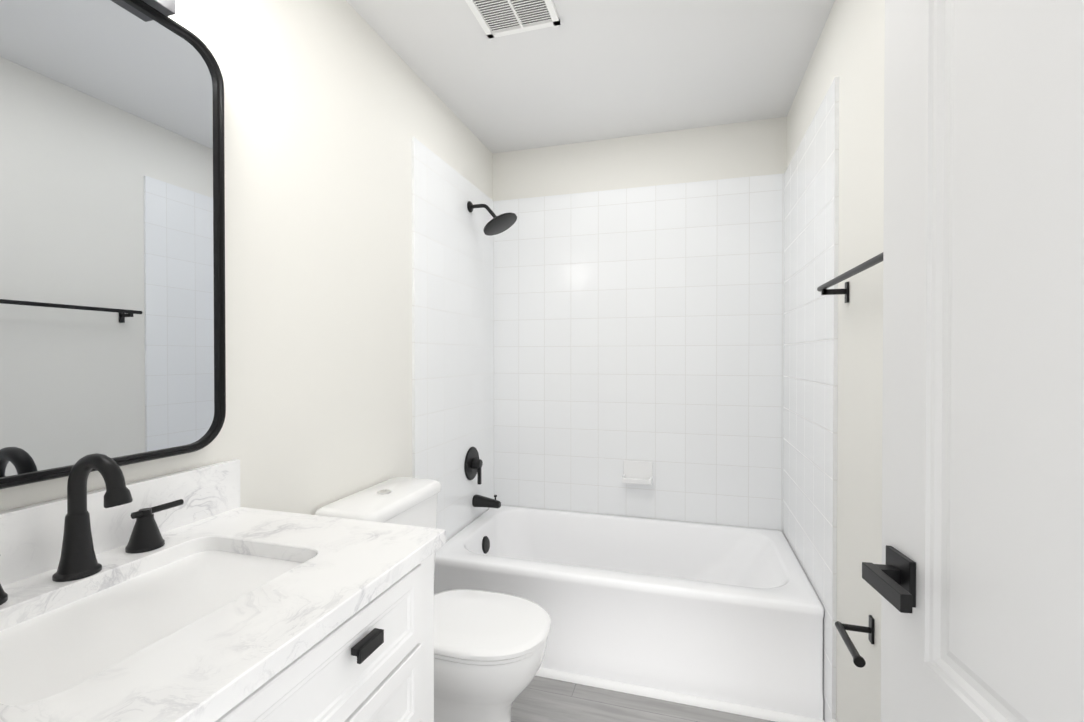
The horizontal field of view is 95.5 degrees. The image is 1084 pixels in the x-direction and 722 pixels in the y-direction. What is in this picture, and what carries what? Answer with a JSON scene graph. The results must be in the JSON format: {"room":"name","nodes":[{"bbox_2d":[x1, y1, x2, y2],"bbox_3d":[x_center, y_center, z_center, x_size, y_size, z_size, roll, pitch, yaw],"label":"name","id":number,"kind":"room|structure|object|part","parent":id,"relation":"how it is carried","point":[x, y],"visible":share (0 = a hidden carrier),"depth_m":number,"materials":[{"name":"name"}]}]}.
{"room":"bathroom","nodes":[
{"label":"bathroom","id":0,"kind":"room"},
{"bbox_2d":[0,0,492,514],"bbox_3d":[-0.697,0.028,1.651,0.100,2.440,2.760,0,0,16],"label":"wall","id":1,"kind":"structure","parent":0,"point":[332,108],"depth_m":1.49,"materials":[{"name":"white paint"}]},
{"bbox_2d":[0,0,225,488],"bbox_3d":[-0.859,-0.260,0.854,0.034,0.930,0.664,0,0,16],"label":"mirror","id":2,"kind":"object","parent":1,"relation":"attached to","point":[112,254],"visible":1,"depth_m":0.94,"materials":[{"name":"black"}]},
{"bbox_2d":[142,0,175,15],"bbox_3d":[-0.823,-0.751,0.840,0.108,0.068,0.385,0,0,16],"label":"sconce","id":3,"kind":"object","parent":1,"relation":"attached to","point":[166,7],"visible":1,"depth_m":1.00,"materials":[{"name":"grey metal"}]},
{"bbox_2d":[412,137,493,541],"bbox_3d":[-0.404,0.161,2.444,0.012,2.160,0.875,0,0,16],"label":"wall tile","id":4,"kind":"structure","parent":1,"relation":"attached to","point":[452,333],"depth_m":2.33,"materials":[{"name":"white tile"}]},
{"bbox_2d":[464,447,500,507],"bbox_3d":[-0.298,0.606,2.534,0.142,0.322,0.172,0,0,16],"label":"fitting","id":5,"kind":"object","parent":4,"relation":"attached to","point":[473,465],"depth_m":2.54,"materials":[{"name":"black metal"}]},
{"bbox_3d":[-0.286,0.731,2.573,0.142,0.070,0.062,0,1,16],"label":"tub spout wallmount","id":6,"kind":"part","parent":5,"relation":"part of","materials":[{"name":"black metal"}]},
{"bbox_2d":[467,201,516,235],"bbox_3d":[-0.251,-0.729,2.472,0.252,0.177,0.183,0,0,-5],"label":"fitting","id":7,"kind":"object","parent":4,"relation":"attached to","point":[495,225],"depth_m":2.48,"materials":[{"name":"black metal"}]},
{"bbox_2d":[346,0,834,152],"bbox_3d":[0.095,-1.240,1.407,1.750,0.100,2.760,0,0,16],"label":"ceiling","id":8,"kind":"structure","parent":0,"point":[589,70],"depth_m":1.98,"materials":[{"name":"white paint"}]},
{"bbox_2d":[465,0,559,38],"bbox_3d":[-0.103,-1.185,1.638,0.270,0.012,0.270,0,0,16],"label":"ceiling vent","id":9,"kind":"object","parent":8,"relation":"in","point":[497,18],"visible":1,"depth_m":1.69,"materials":[{"name":"white plastic"}]},
{"bbox_2d":[493,117,786,200],"bbox_3d":[0.471,0.019,2.693,1.550,2.440,0.100,0,0,16],"label":"wall","id":10,"kind":"structure","parent":0,"point":[741,149],"depth_m":2.61,"materials":[{"name":"white paint"}]},
{"bbox_2d":[494,173,783,531],"bbox_3d":[0.455,0.010,2.639,1.526,1.860,0.012,0,0,16],"label":"wall tile","id":11,"kind":"structure","parent":10,"relation":"attached to","point":[641,323],"depth_m":2.60,"materials":[{"name":"white tile"}]},
{"bbox_2d":[622,460,652,484],"bbox_3d":[0.499,0.585,2.581,0.152,0.110,0.082,0,0,16],"label":"soap dish","id":12,"kind":"object","parent":11,"relation":"attached to","point":[637,472],"visible":1,"depth_m":2.60,"materials":[{"name":"white ceramic"}]},
{"bbox_2d":[511,676,774,721],"bbox_3d":[-0.079,1.305,0.838,1.750,0.100,3.990,0,0,16],"label":"floor","id":13,"kind":"structure","parent":0,"point":[540,699],"depth_m":1.77,"materials":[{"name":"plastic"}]},
{"bbox_2d":[0,453,445,721],"bbox_3d":[-0.593,0.706,0.768,0.598,1.099,0.790,0,0,16],"label":"bathroom vanity","id":14,"kind":"object","parent":13,"relation":"on","point":[198,594],"visible":1,"depth_m":0.81,"materials":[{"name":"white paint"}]},
{"bbox_2d":[0,453,183,604],"bbox_3d":[-0.759,0.260,0.832,0.159,0.209,0.380,0,1,16],"label":"faucet","id":15,"kind":"object","parent":14,"relation":"on","point":[79,567],"depth_m":0.83,"materials":[{"name":"black metal"}]},
{"bbox_2d":[314,477,550,721],"bbox_3d":[-0.305,0.842,1.586,0.677,0.813,0.452,0,0,16],"label":"toilet","id":16,"kind":"object","parent":13,"relation":"on","point":[489,649],"visible":0.56,"depth_m":1.47,"materials":[{"name":"white ceramic"}]},
{"bbox_3d":[-0.527,0.651,1.650,0.214,0.421,0.452,0,1,16],"label":"tank","id":17,"kind":"part","parent":16,"relation":"part of","materials":[{"name":"white ceramic"}]},
{"bbox_3d":[-0.209,0.827,1.557,0.476,0.038,0.362,0,1,16],"label":"seat","id":18,"kind":"part","parent":16,"relation":"part of","materials":[{"name":"white plastic"}]},
{"bbox_2d":[434,505,823,719],"bbox_3d":[0.343,1.038,2.268,1.522,0.410,0.776,0,0,16],"label":"bathtub","id":19,"kind":"object","parent":13,"relation":"on","point":[732,614],"visible":0.88,"depth_m":1.92,"materials":[{"name":"white ceramic"}]},
{"bbox_2d":[535,667,824,721],"bbox_3d":[0.230,1.235,1.886,1.522,0.022,0.022,0,0,16],"label":"baseboard","id":20,"kind":"structure","parent":19,"relation":"attached to","point":[749,711],"depth_m":1.80,"materials":[{"name":"white paint"}]},
{"bbox_2d":[787,0,884,721],"bbox_3d":[0.886,0.032,1.184,0.100,2.440,2.760,0,0,16],"label":"wall","id":21,"kind":"structure","parent":0,"point":[849,51],"depth_m":1.40,"materials":[{"name":"white paint"}]},
{"bbox_2d":[783,77,838,721],"bbox_3d":[1.071,0.165,2.009,0.012,2.160,0.875,0,0,16],"label":"wall tile","id":22,"kind":"structure","parent":21,"relation":"attached to","point":[810,369],"depth_m":1.82,"materials":[{"name":"white tile"}]},
{"bbox_2d":[817,252,882,302],"bbox_3d":[0.811,-0.205,1.238,0.074,0.062,0.625,0,0,16],"label":"towel rail","id":23,"kind":"object","parent":21,"relation":"attached to","point":[867,264],"visible":0.42,"depth_m":1.33,"materials":[{"name":"black metal"}]},
{"bbox_2d":[835,615,874,667],"bbox_3d":[0.796,0.699,1.221,0.090,0.065,0.172,0,0,16],"label":"paper holder","id":24,"kind":"object","parent":21,"relation":"attached to","point":[858,659],"visible":1,"depth_m":1.27,"materials":[{"name":"black metal"}]},
{"bbox_2d":[862,0,1083,721],"bbox_3d":[0.514,0.235,0.405,0.141,2.023,0.810,0,0,9],"label":"door","id":25,"kind":"structure","parent":21,"relation":"in","point":[975,579],"depth_m":0.59,"materials":[{"name":"white paint"}]},
{"bbox_3d":[0.561,0.326,0.715,0.141,0.066,0.128,0,0,9],"label":"handle","id":26,"kind":"part","parent":25,"relation":"part of","materials":[{"name":"black metal"}]}
]}

